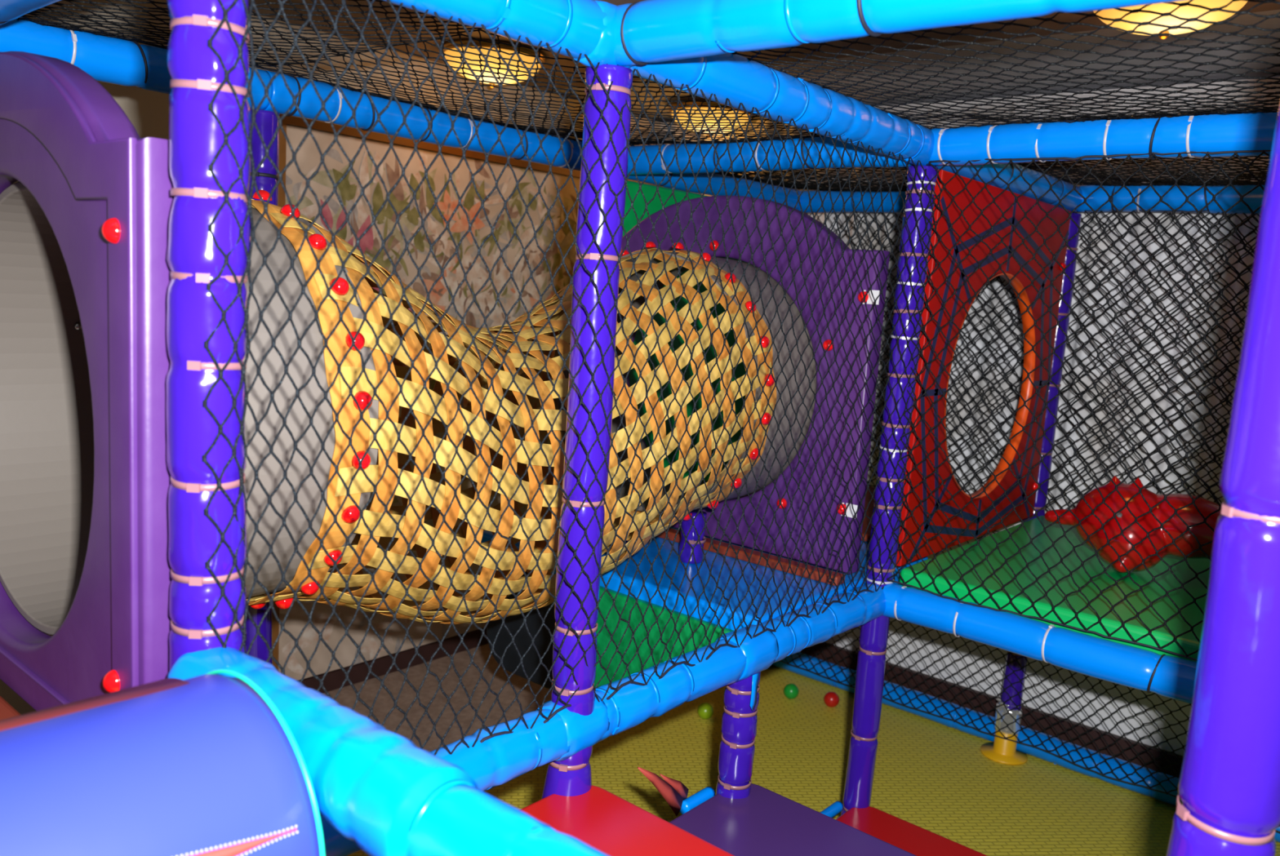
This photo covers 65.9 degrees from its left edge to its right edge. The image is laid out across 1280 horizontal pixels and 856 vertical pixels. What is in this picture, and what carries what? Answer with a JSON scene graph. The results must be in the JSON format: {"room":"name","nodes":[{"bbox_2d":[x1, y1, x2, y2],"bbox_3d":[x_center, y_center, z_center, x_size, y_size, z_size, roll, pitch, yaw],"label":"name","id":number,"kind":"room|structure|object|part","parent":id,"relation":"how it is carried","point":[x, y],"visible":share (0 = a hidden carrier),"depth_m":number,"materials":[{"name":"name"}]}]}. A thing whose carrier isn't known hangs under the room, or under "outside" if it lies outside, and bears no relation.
{"room":"indoor playground","nodes":[
{"label":"indoor playground","id":0,"kind":"room"},
{"bbox_2d":[0,0,660,715],"bbox_3d":[-1.809,-0.134,3.055,0.100,2.480,5.800,11,11,40],"label":"wall","id":1,"kind":"structure","parent":0,"point":[148,111],"depth_m":3.46,"materials":[{"name":"beige paint"}]},
{"bbox_2d":[297,627,488,693],"bbox_3d":[-1.889,1.067,3.133,0.020,0.075,5.660,11,11,40],"label":"baseboard","id":2,"kind":"structure","parent":1,"relation":"attached to","point":[334,680],"depth_m":4.12,"materials":[{"name":"red"}]},
{"bbox_2d":[271,114,656,680],"bbox_3d":[-0.653,-0.119,4.329,0.026,2.085,2.050,11,11,40],"label":"wall mural","id":3,"kind":"object","parent":1,"relation":"attached to","point":[308,157],"visible":0.16,"depth_m":3.98,"materials":[{"name":"brown paint"}]},
{"bbox_2d":[486,572,555,689],"bbox_3d":[-0.223,0.568,2.935,0.355,0.295,0.310,11,11,40],"label":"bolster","id":4,"kind":"object","parent":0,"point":[511,660],"visible":0.18,"depth_m":2.82,"materials":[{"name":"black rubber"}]},
{"bbox_2d":[248,0,1279,121],"bbox_3d":[0.170,-1.041,1.253,5.300,0.080,5.760,11,11,40],"label":"ceiling","id":5,"kind":"structure","parent":0,"point":[1245,19],"depth_m":3.30,"materials":[{"name":"grey"}]},
{"bbox_2d":[443,38,545,88],"bbox_3d":[-0.544,-1.324,3.651,0.380,0.129,0.380,11,11,40],"label":"ceiling lamp","id":6,"kind":"object","parent":5,"relation":"attached to","point":[506,48],"visible":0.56,"depth_m":3.53,"materials":[{"name":"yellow glass"}]},
{"bbox_2d":[669,101,752,137],"bbox_3d":[0.318,-1.388,4.503,0.380,0.129,0.380,11,11,40],"label":"ceiling lamp","id":7,"kind":"object","parent":5,"relation":"attached to","point":[690,103],"visible":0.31,"depth_m":4.37,"materials":[{"name":"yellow glass"}]},
{"bbox_3d":[0.318,-1.388,4.503,0.360,0.090,0.360,11,11,40],"label":"lamp shade","id":8,"kind":"part","parent":7,"relation":"part of","materials":[{"name":"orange glass"}]},
{"bbox_2d":[1093,0,1247,39],"bbox_3d":[1.304,-1.030,2.445,0.380,0.129,0.380,11,11,40],"label":"ceiling lamp","id":9,"kind":"object","parent":5,"relation":"attached to","point":[1185,11],"visible":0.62,"depth_m":2.39,"materials":[{"name":"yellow glass"}]},
{"bbox_2d":[698,480,875,542],"bbox_3d":[0.717,0.279,3.629,1.010,0.024,0.780,11,11,40],"label":"mat","id":10,"kind":"object","parent":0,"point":[868,497],"visible":0.02,"depth_m":3.48,"materials":[{"name":"plastic"}]},
{"bbox_2d":[322,644,1279,855],"bbox_3d":[0.112,1.467,1.740,5.300,0.060,6.100,11,11,40],"label":"floor","id":11,"kind":"structure","parent":0,"point":[930,775],"depth_m":3.55,"materials":[{"name":"yellow plastic"}]},
{"bbox_2d":[165,0,250,671],"bbox_3d":[-0.553,0.392,1.260,0.094,2.110,0.092,8,9,27],"label":"post","id":12,"kind":"object","parent":11,"relation":"on","point":[193,259],"visible":0.75,"depth_m":1.15,"materials":[{"name":"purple plastic"}]},
{"bbox_2d":[0,0,60,25],"bbox_3d":[-0.910,-0.681,1.478,1.120,0.098,0.100,11,11,40],"label":"beam","id":13,"kind":"structure","parent":12,"relation":"attached to","point":[10,10],"depth_m":1.51,"materials":[{"name":"blue plastic"}]},
{"bbox_2d":[0,50,173,711],"bbox_3d":[-0.977,-0.072,1.533,1.026,0.975,0.082,11,11,40],"label":"arched panel","id":14,"kind":"object","parent":12,"relation":"attached to","point":[103,189],"visible":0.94,"depth_m":1.25,"materials":[{"name":"purple plastic"}]},
{"bbox_2d":[167,647,608,855],"bbox_3d":[0.017,0.421,0.768,1.500,0.115,0.113,10,10,39],"label":"beam","id":15,"kind":"structure","parent":12,"relation":"attached to","point":[384,793],"depth_m":0.94,"materials":[{"name":"blue plastic"}]},
{"bbox_2d":[0,669,324,855],"bbox_3d":[-0.809,0.459,0.641,0.342,0.324,1.168,11,11,40],"label":"slide","id":16,"kind":"object","parent":15,"relation":"attached to","point":[206,765],"visible":1,"depth_m":0.91,"materials":[{"name":"blue plastic"}]},
{"bbox_2d":[244,109,279,665],"bbox_3d":[-0.965,0.240,2.494,0.081,2.010,0.080,11,11,40],"label":"post","id":17,"kind":"object","parent":11,"relation":"on","point":[266,177],"visible":0.09,"depth_m":2.35,"materials":[{"name":"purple plastic"}]},
{"bbox_2d":[0,17,272,110],"bbox_3d":[-1.513,-0.741,1.627,0.099,0.102,1.900,11,11,40],"label":"beam","id":18,"kind":"structure","parent":17,"relation":"on","point":[110,60],"depth_m":2.04,"materials":[{"name":"blue plastic"}]},
{"bbox_3d":[-1.084,-0.783,2.126,0.096,0.096,0.025,11,11,40],"label":"lashing cord","id":19,"kind":"part","parent":18,"relation":"part of","materials":[{"name":"black plastic"}]},
{"bbox_2d":[541,64,632,799],"bbox_3d":[-0.116,0.398,1.778,0.109,2.010,0.110,-4,11,-44],"label":"post","id":20,"kind":"object","parent":11,"relation":"on","point":[572,776],"visible":0.7,"depth_m":1.69,"materials":[{"name":"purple plastic"}]},
{"bbox_2d":[382,0,632,68],"bbox_3d":[-0.657,-0.584,0.925,0.112,0.110,1.931,11,11,40],"label":"beam","id":21,"kind":"structure","parent":20,"relation":"on","point":[586,27],"depth_m":1.48,"materials":[{"name":"blue plastic"}]},
{"bbox_2d":[17,0,483,69],"bbox_3d":[-1.088,-0.686,1.266,1.125,0.064,1.904,11,11,40],"label":"safety net","id":22,"kind":"object","parent":21,"relation":"attached to","point":[73,27],"visible":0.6,"depth_m":1.83,"materials":[{"name":"black fabric"}]},
{"bbox_3d":[-1.510,-0.789,1.620,0.005,0.016,1.900,11,11,40],"label":"edge cord","id":23,"kind":"part","parent":22,"relation":"part of","materials":[{"name":"black plastic"}]},
{"bbox_2d":[202,0,942,755],"bbox_3d":[0.105,-0.062,1.906,0.061,1.148,1.945,11,11,40],"label":"safety net","id":24,"kind":"object","parent":21,"relation":"hanging from","point":[249,211],"visible":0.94,"depth_m":1.56,"materials":[{"name":"black fabric"}]},
{"bbox_3d":[0.070,0.487,1.982,0.049,0.036,1.931,11,11,40],"label":"edge cord","id":25,"kind":"part","parent":24,"relation":"part of","materials":[{"name":"black plastic"}]},
{"bbox_2d":[613,0,1184,66],"bbox_3d":[0.792,-0.487,0.923,2.180,0.099,0.098,11,11,40],"label":"beam","id":26,"kind":"structure","parent":20,"relation":"on","point":[646,32],"depth_m":1.38,"materials":[{"name":"blue plastic"}]},
{"bbox_3d":[0.002,-0.635,1.590,0.010,0.096,0.096,11,11,40],"label":"lashing cord","id":27,"kind":"part","parent":26,"relation":"part of","materials":[{"name":"black plastic"}]},
{"bbox_3d":[0.316,-0.576,1.325,0.006,0.096,0.096,11,11,40],"label":"lashing cord","id":28,"kind":"part","parent":26,"relation":"part of","materials":[{"name":"black plastic"}]},
{"bbox_2d":[520,785,733,855],"bbox_3d":[0.046,1.105,1.386,0.950,0.745,0.565,11,11,40],"label":"step","id":29,"kind":"structure","parent":11,"relation":"on","point":[601,820],"depth_m":1.68,"materials":[{"name":"red plastic"}]},
{"bbox_2d":[697,702,713,719],"bbox_3d":[0.257,1.111,3.873,0.063,0.064,0.064,11,11,40],"label":"ball","id":30,"kind":"object","parent":11,"relation":"on","point":[705,711],"visible":1,"depth_m":3.85,"materials":[{"name":"green plastic"}]},
{"bbox_2d":[715,671,760,799],"bbox_3d":[0.208,0.940,2.287,0.082,0.840,0.084,1,9,-21],"label":"post","id":31,"kind":"object","parent":11,"relation":"on","point":[739,722],"visible":0.66,"depth_m":2.22,"materials":[{"name":"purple plastic"}]},
{"bbox_2d":[319,583,885,855],"bbox_3d":[0.027,0.555,1.986,0.109,0.171,1.920,11,11,40],"label":"beam","id":32,"kind":"structure","parent":31,"relation":"on","point":[495,762],"depth_m":1.90,"materials":[{"name":"blue plastic"}]},
{"bbox_2d":[0,696,21,720],"bbox_3d":[-1.415,0.485,1.152,1.020,0.085,1.150,11,11,40],"label":"mat","id":33,"kind":"object","parent":32,"relation":"on","point":[6,711],"visible":0.02,"depth_m":1.49,"materials":[{"name":"red plastic"}]},
{"bbox_2d":[594,586,733,688],"bbox_3d":[0.049,0.607,2.517,0.570,0.308,0.025,11,11,40],"label":"mat","id":34,"kind":"object","parent":32,"relation":"on","point":[606,602],"visible":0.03,"depth_m":2.54,"materials":[{"name":"green plastic"}]},
{"bbox_2d":[480,527,928,631],"bbox_3d":[0.190,0.386,3.007,1.035,0.080,0.940,11,11,40],"label":"mat","id":35,"kind":"object","parent":32,"relation":"on","point":[614,584],"visible":0.13,"depth_m":2.59,"materials":[{"name":"blue plastic"}]},
{"bbox_2d":[679,510,706,564],"bbox_3d":[0.149,0.304,2.768,0.071,0.138,0.071,11,11,40],"label":"post","id":36,"kind":"object","parent":35,"relation":"on","point":[692,538],"visible":0.71,"depth_m":2.74,"materials":[{"name":"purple plastic"}]},
{"bbox_2d":[645,524,844,586],"bbox_3d":[0.159,0.337,2.956,1.000,0.027,0.048,11,11,40],"label":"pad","id":37,"kind":"object","parent":35,"relation":"on","point":[773,560],"visible":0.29,"depth_m":2.77,"materials":[{"name":"plastic"}]},
{"bbox_2d":[621,195,889,573],"bbox_3d":[0.224,-0.174,2.922,1.043,1.005,0.092,11,11,40],"label":"arched panel","id":38,"kind":"object","parent":35,"relation":"on","point":[636,242],"visible":0.6,"depth_m":2.68,"materials":[{"name":"purple plastic"}]},
{"bbox_2d":[0,182,816,635],"bbox_3d":[-0.377,-0.010,2.259,0.770,0.919,1.820,11,11,40],"label":"tunnel","id":39,"kind":"object","parent":38,"relation":"attached to","point":[46,428],"visible":0.66,"depth_m":1.85,"materials":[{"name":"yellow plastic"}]},
{"bbox_2d":[679,786,715,814],"bbox_3d":[0.129,0.845,2.241,0.030,0.029,0.100,11,11,40],"label":"beam","id":40,"kind":"structure","parent":31,"relation":"attached to","point":[708,793],"depth_m":2.23,"materials":[{"name":"blue plastic"}]},
{"bbox_2d":[659,773,688,800],"bbox_3d":[0.077,0.800,2.190,0.098,0.096,0.012,-4,11,-43],"label":"strip","id":41,"kind":"object","parent":40,"relation":"attached to","point":[678,786],"visible":0.93,"depth_m":2.19,"materials":[{"name":"red plastic"}]},
{"bbox_2d":[637,767,915,855],"bbox_3d":[0.400,1.103,1.848,1.004,0.667,0.585,11,11,40],"label":"step","id":42,"kind":"structure","parent":11,"relation":"on","point":[765,823],"depth_m":2.12,"materials":[{"name":"purple plastic"}]},
{"bbox_3d":[0.046,0.783,2.126,0.011,0.160,0.157,12,11,44],"label":"torn strip","id":43,"kind":"part","parent":42,"relation":"part of","materials":[{"name":"red plastic"}]},
{"bbox_2d":[783,684,799,699],"bbox_3d":[0.631,1.100,4.122,0.063,0.064,0.064,11,11,40],"label":"ball","id":44,"kind":"object","parent":11,"relation":"on","point":[791,691],"visible":1,"depth_m":4.10,"materials":[{"name":"green plastic"}]},
{"bbox_2d":[823,692,839,707],"bbox_3d":[0.788,1.119,4.066,0.063,0.064,0.064,11,11,40],"label":"ball","id":45,"kind":"object","parent":11,"relation":"on","point":[831,700],"visible":1,"depth_m":4.04,"materials":[{"name":"red plastic"}]},
{"bbox_2d":[840,165,937,815],"bbox_3d":[0.663,0.321,2.688,0.080,2.010,0.080,1,8,-17],"label":"post","id":46,"kind":"object","parent":11,"relation":"on","point":[873,635],"visible":0.72,"depth_m":2.64,"materials":[{"name":"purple plastic"}]},
{"bbox_2d":[629,52,934,165],"bbox_3d":[0.343,-0.683,2.085,0.100,0.098,1.200,11,11,40],"label":"beam","id":47,"kind":"structure","parent":46,"relation":"on","point":[735,77],"depth_m":2.00,"materials":[{"name":"blue plastic"}]},
{"bbox_2d":[820,800,843,817],"bbox_3d":[0.529,1.070,2.749,0.030,0.029,0.100,11,11,40],"label":"beam","id":48,"kind":"structure","parent":46,"relation":"attached to","point":[837,807],"depth_m":2.75,"materials":[{"name":"blue plastic"}]},
{"bbox_2d":[882,582,1197,704],"bbox_3d":[1.373,0.597,2.103,1.900,0.099,0.099,11,11,40],"label":"beam","id":49,"kind":"structure","parent":46,"relation":"attached to","point":[1169,677],"depth_m":2.38,"materials":[{"name":"blue plastic"}]},
{"bbox_2d":[778,530,1279,833],"bbox_3d":[1.684,0.830,3.360,2.987,0.788,0.032,11,11,40],"label":"safety net","id":50,"kind":"object","parent":49,"relation":"hanging from","point":[926,633],"visible":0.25,"depth_m":3.61,"materials":[{"name":"black"}]},
{"bbox_3d":[1.655,1.210,3.410,2.970,0.017,0.020,11,11,40],"label":"edge cord","id":51,"kind":"part","parent":50,"relation":"part of","materials":[{"name":"black fabric"}]},
{"bbox_2d":[898,515,1210,662],"bbox_3d":[1.775,0.520,2.536,1.865,0.085,1.120,11,11,40],"label":"mat","id":52,"kind":"object","parent":49,"relation":"on","point":[1164,606],"visible":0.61,"depth_m":2.64,"materials":[{"name":"green plastic"}]},
{"bbox_2d":[895,169,1071,566],"bbox_3d":[1.082,-0.180,3.032,0.050,1.063,1.040,11,11,40],"label":"panel","id":53,"kind":"object","parent":52,"relation":"on","point":[1022,442],"visible":0.82,"depth_m":2.88,"materials":[{"name":"red plastic"}]},
{"bbox_2d":[1044,475,1221,573],"bbox_3d":[1.464,0.285,2.779,0.632,0.265,0.242,11,11,40],"label":"toy","id":54,"kind":"object","parent":52,"relation":"on","point":[1187,543],"visible":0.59,"depth_m":2.74,"materials":[{"name":"red plastic"}]},
{"bbox_3d":[1.183,0.563,2.262,0.022,0.096,0.096,11,11,40],"label":"lashing cord","id":55,"kind":"part","parent":49,"relation":"part of","materials":[{"name":"black fabric"}]},
{"bbox_2d":[928,111,1278,165],"bbox_3d":[1.573,-0.566,1.832,2.180,0.099,0.098,11,11,40],"label":"beam","id":56,"kind":"structure","parent":46,"relation":"on","point":[1217,132],"depth_m":2.22,"materials":[{"name":"blue plastic"}]},
{"bbox_2d":[730,0,1279,128],"bbox_3d":[1.063,-0.573,1.476,1.905,0.065,1.205,11,11,40],"label":"ceiling","id":57,"kind":"structure","parent":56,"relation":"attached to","point":[1249,108],"depth_m":1.76,"materials":[{"name":"black"}]},
{"bbox_2d":[933,163,1082,212],"bbox_3d":[1.123,-0.759,2.994,0.094,0.095,1.200,11,11,40],"label":"beam","id":58,"kind":"structure","parent":56,"relation":"attached to","point":[987,173],"depth_m":3.00,"materials":[{"name":"blue plastic"}]},
{"bbox_3d":[1.057,-0.754,2.919,0.093,0.093,0.027,11,11,40],"label":"lashing cord","id":59,"kind":"part","parent":58,"relation":"part of","materials":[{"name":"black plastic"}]},
{"bbox_2d":[886,150,1271,661],"bbox_3d":[1.402,0.000,1.979,1.886,1.115,0.046,11,11,40],"label":"safety net","id":60,"kind":"object","parent":56,"relation":"hanging from","point":[1079,158],"visible":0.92,"depth_m":2.30,"materials":[{"name":"black fabric"}]},
{"bbox_3d":[1.374,0.542,2.064,1.869,0.015,0.016,11,11,40],"label":"edge cord","id":61,"kind":"part","parent":60,"relation":"part of","materials":[{"name":"black plastic"}]},
{"bbox_3d":[1.444,-0.544,1.912,1.870,0.016,0.014,11,11,40],"label":"edge cord","id":62,"kind":"part","parent":60,"relation":"part of","materials":[{"name":"black fabric"}]},
{"bbox_3d":[1.149,-0.644,2.189,0.019,0.096,0.096,11,11,40],"label":"lashing cord","id":63,"kind":"part","parent":56,"relation":"part of","materials":[{"name":"black plastic"}]},
{"bbox_2d":[835,806,986,855],"bbox_3d":[0.788,1.270,2.302,0.950,0.260,0.575,11,11,40],"label":"step","id":64,"kind":"structure","parent":11,"relation":"on","point":[917,841],"depth_m":2.64,"materials":[{"name":"red plastic"}]},
{"bbox_2d":[771,652,1279,843],"bbox_3d":[1.724,1.237,3.539,3.020,0.099,0.101,11,11,40],"label":"beam","id":65,"kind":"structure","parent":11,"relation":"on","point":[1104,767],"depth_m":3.74,"materials":[{"name":"blue plastic"}]},
{"bbox_2d":[980,213,1081,765],"bbox_3d":[1.443,0.243,3.597,0.170,2.010,0.170,11,11,40],"label":"post","id":66,"kind":"object","parent":11,"relation":"on","point":[1002,751],"visible":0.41,"depth_m":3.56,"materials":[{"name":"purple plastic"}]},
{"bbox_2d":[1075,185,1264,213],"bbox_3d":[2.353,-0.643,2.741,2.180,0.098,0.099,11,11,40],"label":"beam","id":67,"kind":"structure","parent":66,"relation":"on","point":[1228,197],"depth_m":3.21,"materials":[{"name":"blue plastic"}]},
{"bbox_2d":[833,211,1259,521],"bbox_3d":[1.881,-0.159,3.320,2.915,1.197,0.028,11,11,40],"label":"safety net","id":68,"kind":"object","parent":67,"relation":"hanging from","point":[1170,213],"visible":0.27,"depth_m":3.47,"materials":[{"name":"black fabric"}]},
{"bbox_2d":[927,127,1270,186],"bbox_3d":[1.843,-0.650,2.385,1.906,0.064,1.206,11,11,40],"label":"safety net","id":69,"kind":"object","parent":67,"relation":"attached to","point":[1192,180],"visible":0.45,"depth_m":2.81,"materials":[{"name":"black fabric"}]},
{"bbox_3d":[1.618,-0.779,3.359,0.008,0.093,0.093,11,11,40],"label":"lashing cord","id":70,"kind":"part","parent":67,"relation":"part of","materials":[{"name":"black plastic"}]},
{"bbox_2d":[1045,209,1257,511],"bbox_3d":[2.207,-0.079,2.906,1.863,1.117,0.041,11,11,40],"label":"safety net","id":71,"kind":"object","parent":67,"relation":"hanging from","point":[1149,211],"visible":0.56,"depth_m":3.31,"materials":[{"name":"black fabric"}]},
{"bbox_3d":[2.240,-0.622,2.821,1.851,0.016,0.016,11,11,40],"label":"edge cord","id":72,"kind":"part","parent":71,"relation":"part of","materials":[{"name":"black fabric"}]},
{"bbox_3d":[1.830,-0.740,3.181,0.027,0.093,0.093,11,11,40],"label":"lashing cord","id":73,"kind":"part","parent":67,"relation":"part of","materials":[{"name":"black plastic"}]},
{"bbox_2d":[1166,105,1279,855],"bbox_3d":[0.656,0.492,1.123,0.108,2.110,0.106,3,8,-3],"label":"post","id":74,"kind":"object","parent":11,"relation":"on","point":[1228,788],"visible":1,"depth_m":1.05,"materials":[{"name":"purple plastic"}]},
{"bbox_3d":[-0.185,0.162,3.404,0.083,2.010,0.082,11,11,40],"label":"post","id":75,"kind":"object","parent":11,"relation":"on","visible":0},
{"bbox_2d":[264,70,582,170],"bbox_3d":[-0.505,-0.841,2.800,0.098,0.097,1.200,11,11,40],"label":"beam","id":76,"kind":"structure","parent":75,"relation":"on","point":[308,102],"depth_m":2.63,"materials":[{"name":"blue plastic"}]},
{"bbox_3d":[-0.850,-0.807,2.399,0.096,0.096,0.008,11,11,40],"label":"lashing cord","id":77,"kind":"part","parent":76,"relation":"part of","materials":[{"name":"black plastic"}]},
{"bbox_3d":[-0.716,-0.820,2.556,0.096,0.096,0.026,11,11,40],"label":"lashing cord","id":78,"kind":"part","parent":76,"relation":"part of","materials":[{"name":"black plastic"}]},
{"bbox_3d":[-0.597,-0.832,2.694,0.096,0.096,0.013,11,11,40],"label":"lashing cord","id":79,"kind":"part","parent":76,"relation":"part of","materials":[{"name":"black plastic"}]},
{"bbox_3d":[-0.369,-0.855,2.959,0.096,0.096,0.027,11,11,40],"label":"lashing cord","id":80,"kind":"part","parent":76,"relation":"part of","materials":[{"name":"black plastic"}]},
{"bbox_2d":[626,173,801,209],"bbox_3d":[0.274,-0.919,3.709,0.100,0.096,1.201,11,11,40],"label":"beam","id":81,"kind":"structure","parent":75,"relation":"on","point":[702,179],"depth_m":3.69,"materials":[{"name":"blue plastic"}]},
{"bbox_3d":[0.080,-0.899,3.482,0.093,0.093,0.018,11,11,40],"label":"lashing cord","id":82,"kind":"part","parent":81,"relation":"part of","materials":[{"name":"black plastic"}]},
{"bbox_2d":[622,180,753,481],"bbox_3d":[0.239,-0.325,3.790,0.050,1.100,1.100,11,11,40],"label":"panel","id":83,"kind":"object","parent":81,"relation":"attached to","point":[630,221],"visible":0.02,"depth_m":3.61,"materials":[{"name":"green plastic"}]},
{"bbox_2d":[631,134,1071,191],"bbox_3d":[0.700,-0.863,3.348,1.126,0.063,1.206,11,11,40],"label":"safety net","id":84,"kind":"object","parent":81,"relation":"attached to","point":[812,185],"visible":0.32,"depth_m":3.39,"materials":[{"name":"black fabric"}]},
{"bbox_2d":[626,135,912,175],"bbox_3d":[0.293,-0.803,2.910,1.080,0.094,0.097,11,11,40],"label":"beam","id":85,"kind":"structure","parent":75,"relation":"on","point":[668,151],"depth_m":2.84,"materials":[{"name":"blue plastic"}]},
{"bbox_2d":[262,28,925,146],"bbox_3d":[-0.080,-0.787,2.439,1.125,0.061,1.204,11,11,40],"label":"safety net","id":86,"kind":"object","parent":85,"relation":"attached to","point":[636,140],"visible":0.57,"depth_m":2.34,"materials":[{"name":"black fabric"}]},
{"bbox_3d":[-0.502,-0.889,2.793,0.005,0.014,1.200,11,11,40],"label":"edge cord","id":87,"kind":"part","parent":86,"relation":"part of","materials":[{"name":"black plastic"}]},
{"bbox_3d":[0.248,-0.812,2.948,0.013,0.093,0.093,11,11,40],"label":"lashing cord","id":88,"kind":"part","parent":85,"relation":"part of","materials":[{"name":"black plastic"}]},
{"bbox_3d":[0.475,-0.769,2.757,0.024,0.093,0.093,11,11,40],"label":"lashing cord","id":89,"kind":"part","parent":85,"relation":"part of","materials":[{"name":"black plastic"}]},
{"bbox_3d":[0.595,0.085,4.312,0.083,2.010,0.083,11,11,40],"label":"post","id":90,"kind":"object","parent":11,"relation":"on","visible":0},
{"bbox_2d":[798,190,906,213],"bbox_3d":[1.073,-0.880,3.818,1.080,0.096,0.096,11,11,40],"label":"beam","id":91,"kind":"structure","parent":90,"relation":"on","point":[815,202],"depth_m":3.96,"materials":[{"name":"blue plastic"}]},
{"bbox_2d":[805,211,1023,492],"bbox_3d":[1.031,-0.299,3.906,1.087,1.113,0.042,11,11,40],"label":"safety net","id":92,"kind":"object","parent":91,"relation":"hanging from","point":[891,306],"visible":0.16,"depth_m":3.73,"materials":[{"name":"black fabric"}]},
{"bbox_2d":[659,76,1279,756],"bbox_3d":[1.925,0.041,3.575,5.300,2.480,0.100,11,11,40],"label":"wall","id":93,"kind":"structure","parent":0,"point":[1036,666],"depth_m":3.86,"materials":[{"name":"white paint"}]},
{"bbox_2d":[804,212,904,487],"bbox_3d":[0.888,-0.348,4.283,0.470,1.146,0.071,11,11,40],"label":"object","id":94,"kind":"structure","parent":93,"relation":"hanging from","point":[881,218],"depth_m":4.17,"materials":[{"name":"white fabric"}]},
{"bbox_2d":[946,276,1023,494],"bbox_3d":[1.367,-0.161,3.887,0.288,0.858,0.071,11,11,40],"label":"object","id":95,"kind":"structure","parent":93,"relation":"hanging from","point":[976,375],"depth_m":3.89,"materials":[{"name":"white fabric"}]},
{"bbox_2d":[800,642,1183,777],"bbox_3d":[1.875,1.228,3.637,5.120,0.110,0.025,11,11,40],"label":"baseboard","id":96,"kind":"structure","parent":93,"relation":"attached to","point":[1095,733],"depth_m":3.89,"materials":[{"name":"red"}]},
{"bbox_2d":[893,84,1279,128],"bbox_3d":[1.569,-1.163,3.628,1.351,0.079,0.071,11,11,40],"label":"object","id":97,"kind":"structure","parent":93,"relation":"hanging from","point":[1270,85],"depth_m":3.50,"materials":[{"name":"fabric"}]},
{"bbox_2d":[1044,211,1260,513],"bbox_3d":[1.800,-0.195,3.512,0.606,1.119,0.071,11,11,40],"label":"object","id":98,"kind":"structure","parent":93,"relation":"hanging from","point":[1163,404],"depth_m":3.49,"materials":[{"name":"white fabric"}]}
]}

